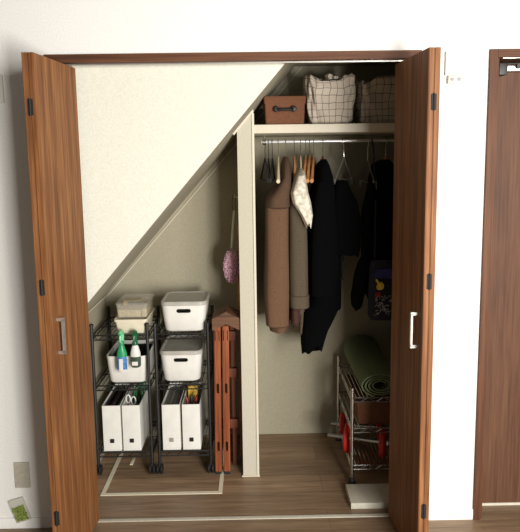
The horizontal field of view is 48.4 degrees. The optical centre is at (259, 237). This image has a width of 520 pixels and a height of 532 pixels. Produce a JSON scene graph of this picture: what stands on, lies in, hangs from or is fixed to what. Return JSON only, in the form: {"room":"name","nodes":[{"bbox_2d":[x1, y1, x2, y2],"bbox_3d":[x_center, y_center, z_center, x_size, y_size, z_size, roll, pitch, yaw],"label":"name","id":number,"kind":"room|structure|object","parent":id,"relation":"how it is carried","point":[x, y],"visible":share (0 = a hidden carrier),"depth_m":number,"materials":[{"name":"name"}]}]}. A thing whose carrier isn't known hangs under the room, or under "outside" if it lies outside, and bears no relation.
{"room":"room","nodes":[
{"label":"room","id":0,"kind":"room"},
{"bbox_2d":[88,295,110,462],"bbox_3d":[-0.915,0.187,2.928,0.050,2.140,0.798,-1,7,-1],"label":"wall","id":1,"kind":"structure","parent":0,"point":[98,315],"depth_m":3.20,"materials":[{"name":"beige paint"}]},
{"bbox_2d":[71,63,295,310],"bbox_3d":[-0.346,-0.253,2.882,1.099,1.271,0.788,-1,7,-1],"label":"wall","id":2,"kind":"structure","parent":0,"point":[149,134],"depth_m":2.46,"materials":[{"name":"paint"}]},
{"bbox_2d":[88,67,301,312],"bbox_3d":[-0.326,-0.248,2.885,1.140,1.274,0.783,-1,7,-1],"label":"trim","id":3,"kind":"structure","parent":2,"relation":"attached to","point":[301,67],"depth_m":3.27,"materials":[{"name":"beige wood"}]},
{"bbox_2d":[233,110,259,476],"bbox_3d":[-0.067,0.318,2.887,0.108,1.869,0.010,-1,7,-1],"label":"trim","id":4,"kind":"structure","parent":2,"relation":"attached to","point":[252,111],"depth_m":2.88,"materials":[{"name":"white wood"}]},
{"bbox_2d":[237,114,256,474],"bbox_3d":[-0.062,0.286,3.120,0.080,1.871,0.463,-1,7,-1],"label":"wall partition","id":5,"kind":"structure","parent":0,"point":[244,134],"depth_m":2.89,"materials":[{"name":"paint"}]},
{"bbox_3d":[-0.123,-0.220,3.026,0.029,0.050,0.024,-1,7,-1],"label":"wall hook","id":6,"kind":"object","parent":5,"relation":"attached to","visible":0},
{"bbox_2d":[223,195,239,283],"bbox_3d":[-0.153,0.013,3.056,0.095,0.471,0.095,-1,7,-1],"label":"duster","id":7,"kind":"object","parent":6,"relation":"hanging from","point":[231,269],"visible":0.97,"depth_m":3.04,"materials":[{"name":"pink fabric"}]},
{"bbox_2d":[106,65,394,435],"bbox_3d":[-0.046,0.094,3.354,1.798,2.190,0.050,-1,7,-1],"label":"wall","id":8,"kind":"structure","parent":0,"point":[297,391],"depth_m":3.35,"materials":[{"name":"beige paint"}]},
{"bbox_2d":[254,123,394,136],"bbox_3d":[0.381,-0.556,3.015,0.830,0.041,0.463,-1,7,-1],"label":"closet shelf","id":9,"kind":"object","parent":8,"relation":"attached to","point":[354,129],"visible":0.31,"depth_m":2.79,"materials":[{"name":"beige wood"}]},
{"bbox_2d":[263,96,305,124],"bbox_3d":[0.119,-0.628,2.912,0.204,0.135,0.294,-1,7,-1],"label":"storage box","id":10,"kind":"object","parent":9,"relation":"on","point":[277,109],"visible":0.95,"depth_m":2.80,"materials":[{"name":"brown fabric"}]},
{"bbox_2d":[261,135,393,144],"bbox_3d":[0.400,-0.507,2.994,0.785,0.049,0.030,-1,7,-1],"label":"clothes rod","id":11,"kind":"object","parent":9,"relation":"attached to","point":[264,140],"visible":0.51,"depth_m":2.99,"materials":[{"name":"silver metal"}]},
{"bbox_2d":[260,143,269,181],"bbox_3d":[0.027,-0.400,3.004,0.009,0.216,0.384,-2,8,-7],"label":"clothes hanger","id":12,"kind":"object","parent":11,"relation":"hanging from","point":[265,161],"visible":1,"depth_m":3.02,"materials":[{"name":"plastic"}]},
{"bbox_2d":[267,139,269,181],"bbox_3d":[0.045,-0.400,3.005,0.009,0.216,0.384,0,7,2],"label":"clothes hanger","id":13,"kind":"object","parent":11,"relation":"hanging from","point":[268,139],"visible":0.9,"depth_m":2.98,"materials":[{"name":"plastic"}]},
{"bbox_2d":[270,139,274,181],"bbox_3d":[0.065,-0.400,3.005,0.009,0.216,0.384,0,7,4],"label":"clothes hanger","id":14,"kind":"object","parent":11,"relation":"hanging from","point":[272,161],"visible":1,"depth_m":2.99,"materials":[{"name":"plastic"}]},
{"bbox_2d":[276,144,279,182],"bbox_3d":[0.096,-0.398,3.005,0.019,0.222,0.390,0,7,2],"label":"clothes hanger","id":15,"kind":"object","parent":11,"relation":"hanging from","point":[278,158],"visible":0.96,"depth_m":2.90,"materials":[{"name":"beige wood"}]},
{"bbox_2d":[293,139,295,179],"bbox_3d":[0.179,-0.399,3.006,0.019,0.222,0.260,0,7,2],"label":"clothes hanger","id":16,"kind":"object","parent":11,"relation":"hanging from","point":[294,158],"visible":0.89,"depth_m":2.96,"materials":[{"name":"orange wood"}]},
{"bbox_2d":[289,172,308,334],"bbox_3d":[0.196,0.080,3.050,0.104,0.850,0.398,-1,7,-1],"label":"jacket","id":17,"kind":"object","parent":16,"relation":"hanging from","point":[298,246],"visible":0.81,"depth_m":2.88,"materials":[{"name":"brown fabric"}]},
{"bbox_2d":[299,139,301,167],"bbox_3d":[0.211,-0.400,3.006,0.019,0.222,0.300,0,7,2],"label":"clothes hanger","id":18,"kind":"object","parent":11,"relation":"hanging from","point":[300,157],"visible":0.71,"depth_m":2.98,"materials":[{"name":"beige wood"}]},
{"bbox_2d":[303,139,309,179],"bbox_3d":[0.239,-0.400,3.007,0.019,0.222,0.390,0,8,8],"label":"clothes hanger","id":19,"kind":"object","parent":11,"relation":"hanging from","point":[305,159],"visible":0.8,"depth_m":2.97,"materials":[{"name":"orange wood"}]},
{"bbox_2d":[290,168,312,227],"bbox_3d":[0.201,-0.202,2.934,0.107,0.290,0.315,-1,7,-1],"label":"garment","id":20,"kind":"object","parent":19,"relation":"hanging from","point":[300,198],"visible":0.95,"depth_m":2.80,"materials":[{"name":"fabric"}]},
{"bbox_2d":[306,139,311,182],"bbox_3d":[0.259,-0.401,3.007,0.019,0.222,0.390,0,8,8],"label":"clothes hanger","id":21,"kind":"object","parent":11,"relation":"hanging from","point":[309,166],"visible":0.91,"depth_m":2.92,"materials":[{"name":"orange wood"}]},
{"bbox_2d":[310,139,315,182],"bbox_3d":[0.280,-0.401,3.007,0.019,0.222,0.390,0,8,8],"label":"clothes hanger","id":22,"kind":"object","parent":11,"relation":"hanging from","point":[313,159],"visible":0.88,"depth_m":2.91,"materials":[{"name":"orange wood"}]},
{"bbox_2d":[301,159,340,353],"bbox_3d":[0.317,0.100,3.061,0.217,1.016,0.425,-1,7,-1],"label":"coat","id":23,"kind":"object","parent":22,"relation":"hanging from","point":[324,263],"visible":0.86,"depth_m":2.87,"materials":[{"name":"fabric"}]},
{"bbox_2d":[334,138,353,184],"bbox_3d":[0.436,-0.392,3.010,0.016,0.246,0.284,3,8,27],"label":"hanger","id":24,"kind":"object","parent":11,"relation":"hanging from","point":[351,179],"visible":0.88,"depth_m":3.01,"materials":[{"name":"silver metal"}]},
{"bbox_2d":[334,180,360,256],"bbox_3d":[0.432,-0.099,3.008,0.153,0.390,0.320,-1,7,-1],"label":"skirt","id":25,"kind":"object","parent":24,"relation":"hanging from","point":[348,218],"visible":0.65,"depth_m":2.86,"materials":[{"name":"fabric"}]},
{"bbox_2d":[359,138,376,186],"bbox_3d":[0.561,-0.386,3.012,0.016,0.260,0.284,-1,7,-4],"label":"hanger","id":26,"kind":"object","parent":11,"relation":"hanging from","point":[361,181],"visible":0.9,"depth_m":3.01,"materials":[{"name":"silver metal"}]},
{"bbox_2d":[351,182,387,310],"bbox_3d":[0.550,0.051,2.920,0.177,0.652,0.095,-1,7,-1],"label":"jacket","id":27,"kind":"object","parent":26,"relation":"hanging from","point":[361,273],"visible":0.95,"depth_m":2.88,"materials":[{"name":"fabric"}]},
{"bbox_2d":[367,138,391,320],"bbox_3d":[0.598,-0.050,2.932,0.136,0.903,0.280,-1,7,-1],"label":"bag","id":28,"kind":"object","parent":11,"relation":"hanging from","point":[379,308],"visible":0.98,"depth_m":2.85,"materials":[{"name":"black fabric"}]},
{"bbox_2d":[376,279,383,289],"bbox_3d":[0.587,0.232,2.835,0.039,0.055,0.012,-1,7,-1],"label":"print","id":29,"kind":"object","parent":28,"relation":"on","point":[379,282],"depth_m":2.83},
{"bbox_2d":[374,295,391,315],"bbox_3d":[0.604,0.336,2.845,0.086,0.102,0.008,-1,7,-1],"label":"print","id":30,"kind":"object","parent":28,"relation":"attached to","point":[382,303],"depth_m":2.85},
{"bbox_2d":[374,268,391,278],"bbox_3d":[0.607,0.179,2.831,0.095,0.050,0.012,-1,7,-1],"label":"print","id":31,"kind":"object","parent":28,"relation":"attached to","point":[379,273],"depth_m":2.83},
{"bbox_2d":[303,73,355,123],"bbox_3d":[0.343,-0.693,2.930,0.250,0.252,0.284,-1,7,-1],"label":"cloth bag","id":32,"kind":"object","parent":9,"relation":"on","point":[331,100],"visible":0.98,"depth_m":2.81,"materials":[{"name":"white fabric"}]},
{"bbox_2d":[353,75,394,122],"bbox_3d":[0.607,-0.691,2.955,0.249,0.235,0.279,-1,7,-1],"label":"cloth bag","id":33,"kind":"object","parent":9,"relation":"on","point":[374,102],"visible":0.63,"depth_m":2.83,"materials":[{"name":"white fabric"}]},
{"bbox_2d":[0,0,519,517],"bbox_3d":[0.049,-0.074,2.472,5.400,2.750,0.060,-1,7,-1],"label":"wall","id":34,"kind":"structure","parent":0,"point":[41,27],"depth_m":2.39,"materials":[{"name":"white paint"}]},
{"bbox_2d":[0,75,4,102],"bbox_3d":[-1.107,-0.602,2.352,0.124,0.110,0.016,-1,7,-1],"label":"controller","id":35,"kind":"object","parent":34,"relation":"attached to","point":[2,100],"visible":1,"depth_m":2.35,"materials":[{"name":"plastic"}]},
{"bbox_2d":[8,497,30,522],"bbox_3d":[-1.077,1.223,2.589,0.098,0.126,0.015,-1,7,-1],"label":"sachet","id":36,"kind":"object","parent":34,"relation":"attached to","point":[19,509],"visible":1,"depth_m":2.58,"materials":[{"name":"white"}]},
{"bbox_2d":[14,462,30,487],"bbox_3d":[-1.058,1.059,2.574,0.068,0.120,0.008,-1,7,-1],"label":"outlet cover","id":37,"kind":"object","parent":34,"relation":"attached to","point":[21,469],"visible":1,"depth_m":2.57,"materials":[{"name":"beige plastic"}]},
{"bbox_2d":[0,517,51,528],"bbox_3d":[-1.738,1.296,2.597,1.788,0.050,0.008,-1,7,-1],"label":"baseboard","id":38,"kind":"structure","parent":34,"relation":"attached to","point":[34,522],"depth_m":2.60,"materials":[{"name":"white wood"}]},
{"bbox_2d":[21,52,98,531],"bbox_3d":[-0.785,0.320,2.331,0.081,2.000,0.368,-1,7,-1],"label":"door","id":39,"kind":"structure","parent":34,"relation":"in","point":[49,85],"depth_m":2.25,"materials":[{"name":"brown wood"}]},
{"bbox_2d":[44,50,421,63],"bbox_3d":[-0.107,-0.737,2.379,1.531,0.033,0.074,-1,7,-1],"label":"trim","id":40,"kind":"structure","parent":34,"relation":"attached to","point":[376,54],"depth_m":2.34,"materials":[{"name":"brown wood"}]},
{"bbox_2d":[66,60,402,65],"bbox_3d":[-0.107,-0.720,2.392,1.465,0.005,0.020,-1,7,-1],"label":"trim","id":41,"kind":"structure","parent":34,"relation":"attached to","point":[366,61],"depth_m":2.38,"materials":[{"name":"silver metal"}]},
{"bbox_2d":[98,513,389,521],"bbox_3d":[-0.079,1.289,2.656,1.465,0.003,0.022,-1,7,-1],"label":"trim","id":42,"kind":"structure","parent":34,"relation":"attached to","point":[377,514],"depth_m":2.65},
{"bbox_2d":[388,47,440,531],"bbox_3d":[0.613,0.299,2.343,0.074,2.000,0.368,-1,7,-1],"label":"door","id":43,"kind":"structure","parent":34,"relation":"in","point":[417,77],"depth_m":2.26,"materials":[{"name":"brown wood"}]},
{"bbox_2d":[429,509,472,519],"bbox_3d":[0.826,1.257,2.621,0.278,0.050,0.008,-1,7,-1],"label":"baseboard","id":44,"kind":"structure","parent":34,"relation":"attached to","point":[434,514],"depth_m":2.62,"materials":[{"name":"white wood"}]},
{"bbox_2d":[445,51,465,83],"bbox_3d":[0.797,-0.692,2.359,0.082,0.128,0.021,-1,7,-1],"label":"wall socket plate","id":45,"kind":"object","parent":34,"relation":"attached to","point":[455,61],"visible":1,"depth_m":2.36,"materials":[{"name":"plastic"}]},
{"bbox_2d":[473,49,498,519],"bbox_3d":[1.378,0.242,2.563,0.856,2.063,0.152,-1,7,-1],"label":"trim","id":46,"kind":"structure","parent":34,"relation":"attached to","point":[493,77],"depth_m":2.48,"materials":[{"name":"brown wood"}]},
{"bbox_2d":[482,502,519,505],"bbox_3d":[1.386,1.252,2.750,0.780,0.012,0.044,-1,7,-1],"label":"trim","id":47,"kind":"structure","parent":34,"relation":"attached to","point":[502,503],"depth_m":2.73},
{"bbox_2d":[482,64,519,502],"bbox_3d":[1.373,0.250,2.618,0.758,2.008,0.035,-1,7,-1],"label":"door","id":48,"kind":"structure","parent":34,"relation":"in","point":[501,472],"depth_m":2.61,"materials":[{"name":"brown wood"}]},
{"bbox_2d":[499,57,519,75],"bbox_3d":[1.202,-0.723,2.421,0.415,0.078,0.100,-1,7,-1],"label":"door closer","id":49,"kind":"object","parent":48,"relation":"attached to","point":[504,68],"depth_m":2.43,"materials":[{"name":"silver metal"}]},
{"bbox_2d":[498,49,519,62],"bbox_3d":[1.380,-0.765,2.431,0.823,0.033,0.152,-1,7,-1],"label":"trim","id":50,"kind":"structure","parent":34,"relation":"attached to","point":[502,53],"depth_m":2.35,"materials":[{"name":"brown wood"}]},
{"bbox_2d":[0,433,519,531],"bbox_3d":[0.081,1.461,1.534,5.400,0.050,4.200,-1,7,-1],"label":"floor","id":51,"kind":"structure","parent":0,"point":[300,473],"depth_m":2.87,"materials":[{"name":"brown wood"}]},
{"bbox_2d":[89,305,162,474],"bbox_3d":[-0.714,0.821,3.172,0.313,0.815,0.405,-1,7,-1],"label":"trolley","id":52,"kind":"object","parent":51,"relation":"on","point":[147,334],"visible":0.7,"depth_m":3.02,"materials":[{"name":"black metal"}]},
{"bbox_2d":[102,384,131,450],"bbox_3d":[-0.778,0.983,3.178,0.094,0.249,0.308,-1,7,-1],"label":"file box","id":53,"kind":"object","parent":52,"relation":"on","point":[111,415],"visible":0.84,"depth_m":3.03,"materials":[{"name":"white plastic"}]},
{"bbox_2d":[106,386,118,405],"bbox_3d":[-0.808,0.985,3.191,0.014,0.235,0.250,-1,7,-1],"label":"notebook","id":54,"kind":"object","parent":53,"relation":"in","point":[114,393],"visible":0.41,"depth_m":3.15,"materials":[{"name":"paper"}]},
{"bbox_2d":[112,386,124,405],"bbox_3d":[-0.772,0.979,3.191,0.014,0.245,0.250,-1,7,-1],"label":"notebook","id":55,"kind":"object","parent":53,"relation":"in","point":[115,402],"visible":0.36,"depth_m":3.13,"materials":[{"name":"paper"}]},
{"bbox_2d":[117,391,126,405],"bbox_3d":[-0.754,0.991,3.193,0.014,0.220,0.250,-1,7,-1],"label":"notebook","id":56,"kind":"object","parent":53,"relation":"in","point":[122,397],"visible":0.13,"depth_m":3.17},
{"bbox_2d":[117,330,127,371],"bbox_3d":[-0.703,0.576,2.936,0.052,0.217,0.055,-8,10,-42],"label":"spray bottle","id":57,"kind":"object","parent":52,"relation":"on","point":[122,364],"visible":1,"depth_m":2.93,"materials":[{"name":"green plastic"}]},
{"bbox_2d":[93,316,158,340],"bbox_3d":[-0.720,0.490,3.135,0.290,0.030,0.363,-1,7,-1],"label":"wire shelf","id":58,"kind":"object","parent":52,"relation":"attached to","point":[147,333],"depth_m":3.00,"materials":[{"name":"black metal"}]},
{"bbox_2d":[96,361,159,390],"bbox_3d":[-0.716,0.757,3.170,0.290,0.030,0.363,-1,7,-1],"label":"wire shelf","id":59,"kind":"object","parent":52,"relation":"attached to","point":[149,383],"depth_m":2.99,"materials":[{"name":"black metal"}]},
{"bbox_2d":[107,339,153,382],"bbox_3d":[-0.689,0.669,3.135,0.216,0.150,0.293,-1,7,-1],"label":"storage basket","id":60,"kind":"object","parent":52,"relation":"on","point":[139,374],"visible":0.62,"depth_m":3.00,"materials":[{"name":"white plastic"}]},
{"bbox_2d":[114,344,151,355],"bbox_3d":[-0.690,0.666,3.141,0.180,0.106,0.260,-1,7,-1],"label":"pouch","id":61,"kind":"object","parent":60,"relation":"in","point":[142,347],"visible":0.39,"depth_m":3.16,"materials":[{"name":"black fabric"}]},
{"bbox_2d":[99,421,161,457],"bbox_3d":[-0.711,1.119,3.217,0.290,0.030,0.363,-1,7,-1],"label":"wire shelf","id":62,"kind":"object","parent":52,"relation":"attached to","point":[151,455],"depth_m":3.04,"materials":[{"name":"black metal"}]},
{"bbox_2d":[114,307,154,332],"bbox_3d":[-0.663,0.442,3.076,0.170,0.076,0.250,-1,7,-1],"label":"storage basket","id":63,"kind":"object","parent":52,"relation":"on","point":[127,324],"visible":0.71,"depth_m":2.96,"materials":[{"name":"beige plastic"}]},
{"bbox_3d":[-0.661,0.362,3.074,0.166,0.081,0.220,-1,7,-1],"label":"case","id":64,"kind":"object","parent":63,"relation":"on","visible":0},
{"bbox_2d":[118,305,143,316],"bbox_3d":[-0.673,0.387,3.031,0.117,0.036,0.105,-1,7,-1],"label":"pack","id":65,"kind":"object","parent":64,"relation":"in","point":[125,310],"visible":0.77,"depth_m":2.98},
{"bbox_2d":[123,298,141,304],"bbox_3d":[-0.686,0.363,3.126,0.090,0.057,0.070,-1,7,-1],"label":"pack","id":66,"kind":"object","parent":64,"relation":"in","point":[126,300],"visible":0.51,"depth_m":3.09},
{"bbox_2d":[128,301,144,304],"bbox_3d":[-0.660,0.370,3.087,0.090,0.054,0.006,-1,7,-1],"label":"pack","id":67,"kind":"object","parent":64,"relation":"in","point":[137,302],"visible":0.44,"depth_m":3.08},
{"bbox_2d":[142,301,151,316],"bbox_3d":[-0.598,0.378,3.066,0.024,0.042,0.175,-1,7,-1],"label":"pack","id":68,"kind":"object","parent":64,"relation":"in","point":[147,307],"visible":1,"depth_m":3.02},
{"bbox_2d":[122,383,148,450],"bbox_3d":[-0.675,0.981,3.179,0.094,0.249,0.308,-1,7,-1],"label":"file box","id":69,"kind":"object","parent":52,"relation":"on","point":[135,418],"visible":0.87,"depth_m":3.04,"materials":[{"name":"white plastic"}]},
{"bbox_2d":[125,394,135,404],"bbox_3d":[-0.694,0.976,3.126,0.058,0.265,0.008,-1,7,-1],"label":"scissors","id":70,"kind":"object","parent":69,"relation":"in","point":[127,394],"visible":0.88,"depth_m":3.11,"materials":[{"name":"white metal"}]},
{"bbox_2d":[134,381,146,404],"bbox_3d":[-0.663,0.949,3.208,0.064,0.296,0.158,-1,7,-1],"label":"bundle","id":71,"kind":"object","parent":69,"relation":"in","point":[138,400],"visible":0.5,"depth_m":3.20,"materials":[{"name":"green plastic"}]},
{"bbox_2d":[130,330,140,367],"bbox_3d":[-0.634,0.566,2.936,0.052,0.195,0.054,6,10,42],"label":"spray bottle","id":72,"kind":"object","parent":52,"relation":"on","point":[135,355],"visible":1,"depth_m":2.93,"materials":[{"name":"white plastic"}]},
{"bbox_2d":[100,435,226,495],"bbox_3d":[-0.490,1.229,3.157,0.600,0.004,0.615,-1,7,-1],"label":"floor hatch","id":73,"kind":"object","parent":51,"relation":"on","point":[106,486],"visible":0.81,"depth_m":2.87,"materials":[{"name":"beige plastic"}]},
{"bbox_2d":[152,305,214,473],"bbox_3d":[-0.399,0.816,3.175,0.300,0.815,0.405,-1,7,-1],"label":"trolley","id":74,"kind":"object","parent":51,"relation":"on","point":[210,375],"visible":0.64,"depth_m":3.02,"materials":[{"name":"black metal"}]},
{"bbox_2d":[162,383,185,449],"bbox_3d":[-0.467,0.978,3.180,0.094,0.249,0.308,-1,7,-1],"label":"file box","id":75,"kind":"object","parent":74,"relation":"on","point":[172,431],"visible":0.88,"depth_m":3.04,"materials":[{"name":"white plastic"}]},
{"bbox_2d":[165,387,171,404],"bbox_3d":[-0.500,0.985,3.197,0.009,0.224,0.255,-1,7,-1],"label":"folder","id":76,"kind":"object","parent":75,"relation":"in","point":[171,387],"visible":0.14,"depth_m":3.16,"materials":[{"name":"grey plastic"}]},
{"bbox_2d":[167,386,174,404],"bbox_3d":[-0.488,0.983,3.197,0.009,0.228,0.255,-1,7,-1],"label":"folder","id":77,"kind":"object","parent":75,"relation":"in","point":[173,386],"visible":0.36,"depth_m":3.17,"materials":[{"name":"grey plastic"}]},
{"bbox_2d":[169,386,176,404],"bbox_3d":[-0.476,0.981,3.197,0.009,0.232,0.255,-1,7,-1],"label":"folder","id":78,"kind":"object","parent":75,"relation":"in","point":[174,391],"visible":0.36,"depth_m":3.16,"materials":[{"name":"grey plastic"}]},
{"bbox_2d":[174,386,180,403],"bbox_3d":[-0.451,0.983,3.197,0.009,0.228,0.255,-1,7,-1],"label":"folder","id":79,"kind":"object","parent":75,"relation":"in","point":[178,393],"visible":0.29,"depth_m":3.18,"materials":[{"name":"grey plastic"}]},
{"bbox_2d":[176,386,183,403],"bbox_3d":[-0.438,0.980,3.197,0.009,0.232,0.255,-1,7,-1],"label":"folder","id":80,"kind":"object","parent":75,"relation":"in","point":[181,391],"visible":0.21,"depth_m":3.16,"materials":[{"name":"grey plastic"}]},
{"bbox_2d":[160,335,205,380],"bbox_3d":[-0.411,0.654,3.133,0.224,0.172,0.288,-1,7,-1],"label":"storage bin","id":81,"kind":"object","parent":74,"relation":"on","point":[182,359],"visible":0.89,"depth_m":3.01,"materials":[{"name":"white plastic"}]},
{"bbox_2d":[156,315,212,339],"bbox_3d":[-0.405,0.485,3.138,0.276,0.030,0.363,-1,7,-1],"label":"wire shelf","id":82,"kind":"object","parent":74,"relation":"attached to","point":[207,333],"depth_m":2.96,"materials":[{"name":"black metal"}]},
{"bbox_2d":[161,291,209,330],"bbox_3d":[-0.392,0.395,3.079,0.240,0.162,0.248,-1,7,-1],"label":"storage bin","id":83,"kind":"object","parent":74,"relation":"on","point":[182,310],"visible":1,"depth_m":2.98,"materials":[{"name":"white plastic"}]},
{"bbox_2d":[158,360,213,389],"bbox_3d":[-0.401,0.752,3.173,0.276,0.030,0.363,-1,7,-1],"label":"wire shelf","id":84,"kind":"object","parent":74,"relation":"attached to","point":[208,383],"depth_m":3.00,"materials":[{"name":"black metal"}]},
{"bbox_2d":[161,420,214,455],"bbox_3d":[-0.396,1.114,3.220,0.276,0.030,0.363,-1,7,-1],"label":"wire shelf","id":85,"kind":"object","parent":74,"relation":"attached to","point":[210,448],"depth_m":3.04,"materials":[{"name":"black metal"}]},
{"bbox_2d":[182,382,205,449],"bbox_3d":[-0.362,0.977,3.181,0.094,0.249,0.308,-1,7,-1],"label":"file box","id":86,"kind":"object","parent":74,"relation":"on","point":[193,415],"visible":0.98,"depth_m":3.04,"materials":[{"name":"white plastic"}]},
{"bbox_2d":[188,383,198,403],"bbox_3d":[-0.369,0.953,3.217,0.052,0.278,0.040,-1,7,-1],"label":"packet","id":87,"kind":"object","parent":86,"relation":"in","point":[190,392],"visible":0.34,"depth_m":3.19,"materials":[{"name":"yellow plastic"}]},
{"bbox_2d":[212,305,240,473],"bbox_3d":[-0.168,0.801,3.043,0.144,0.873,0.150,-1,7,-1],"label":"folding table","id":88,"kind":"object","parent":51,"relation":"on","point":[227,315],"visible":1,"depth_m":2.99,"materials":[{"name":"orange wood"}]},
{"bbox_2d":[237,223,241,454],"bbox_3d":[-0.111,0.571,3.150,0.019,1.300,0.013,-1,7,-1],"label":"wooden pole","id":89,"kind":"object","parent":51,"relation":"on","point":[239,331],"visible":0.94,"depth_m":3.16,"materials":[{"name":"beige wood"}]},
{"bbox_2d":[335,356,390,483],"bbox_3d":[0.613,0.962,3.123,0.348,0.511,0.502,-1,7,-1],"label":"wire rack","id":90,"kind":"object","parent":51,"relation":"on","point":[350,421],"visible":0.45,"depth_m":2.91,"materials":[{"name":"silver metal"}]},
{"bbox_2d":[327,422,388,458],"bbox_3d":[0.516,1.051,3.011,0.330,0.156,0.156,2,8,18],"label":"dumbbell","id":91,"kind":"object","parent":90,"relation":"on","point":[383,441],"visible":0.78,"depth_m":2.97,"materials":[{"name":"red metal"}]},
{"bbox_2d":[331,413,388,438],"bbox_3d":[0.551,1.042,3.200,0.315,0.124,0.124,1,8,11],"label":"dumbbell","id":92,"kind":"object","parent":90,"relation":"on","point":[340,424],"visible":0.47,"depth_m":3.18,"materials":[{"name":"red metal"}]},
{"bbox_2d":[338,391,389,432],"bbox_3d":[0.613,0.934,3.119,0.317,0.028,0.472,-1,7,-1],"label":"wire shelf","id":93,"kind":"object","parent":90,"relation":"attached to","point":[352,428],"depth_m":2.89,"materials":[{"name":"silver metal"}]},
{"bbox_2d":[338,423,389,469],"bbox_3d":[0.616,1.127,3.145,0.317,0.028,0.472,-1,7,-1],"label":"wire shelf","id":94,"kind":"object","parent":90,"relation":"attached to","point":[352,465],"depth_m":2.93,"materials":[{"name":"silver metal"}]},
{"bbox_2d":[338,364,390,402],"bbox_3d":[0.611,0.775,3.099,0.317,0.028,0.472,-1,7,-1],"label":"wire shelf","id":95,"kind":"object","parent":90,"relation":"attached to","point":[351,396],"depth_m":2.92,"materials":[{"name":"silver metal"}]},
{"bbox_2d":[344,334,390,396],"bbox_3d":[0.586,0.676,3.096,0.201,0.167,0.500,-1,7,-1],"label":"yoga mat","id":96,"kind":"object","parent":90,"relation":"on","point":[363,353],"visible":0.91,"depth_m":2.99,"materials":[{"name":"green plastic"}]},
{"bbox_2d":[345,374,389,423],"bbox_3d":[0.612,0.860,3.095,0.256,0.124,0.366,-1,7,-1],"label":"storage box","id":97,"kind":"object","parent":90,"relation":"on","point":[379,412],"visible":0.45,"depth_m":2.92,"materials":[{"name":"brown fabric"}]},
{"bbox_2d":[346,483,388,508],"bbox_3d":[0.576,1.248,2.792,0.300,0.030,0.164,-1,7,-1],"label":"flat board","id":98,"kind":"object","parent":51,"relation":"on","point":[360,496],"visible":0.56,"depth_m":2.77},
{"bbox_2d":[294,62,398,66],"bbox_3d":[-0.057,-0.915,2.819,1.798,0.050,0.848,-1,7,-1],"label":"ceiling","id":99,"kind":"structure","parent":0,"point":[371,63],"depth_m":3.14,"materials":[{"name":"white paint"}]},
{"bbox_3d":[0.654,-0.407,3.010,0.019,0.222,0.160,-1,7,-1],"label":"clothes hanger","id":100,"kind":"object","parent":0,"visible":0},
{"bbox_2d":[365,159,393,298],"bbox_3d":[0.639,-0.033,3.099,0.172,0.760,0.282,-1,7,-1],"label":"jacket","id":101,"kind":"object","parent":100,"relation":"hanging from","point":[384,168],"visible":0.25,"depth_m":2.94,"materials":[{"name":"fabric"}]},
{"bbox_3d":[0.134,-0.399,3.006,0.019,0.222,0.260,-1,7,-1],"label":"clothes hanger","id":102,"kind":"object","parent":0,"visible":0},
{"bbox_2d":[264,157,290,333],"bbox_3d":[0.098,0.039,3.036,0.149,0.911,0.413,0,8,6],"label":"coat","id":103,"kind":"object","parent":102,"relation":"hanging from","point":[277,204],"visible":0.98,"depth_m":2.85,"materials":[{"name":"brown fabric"}]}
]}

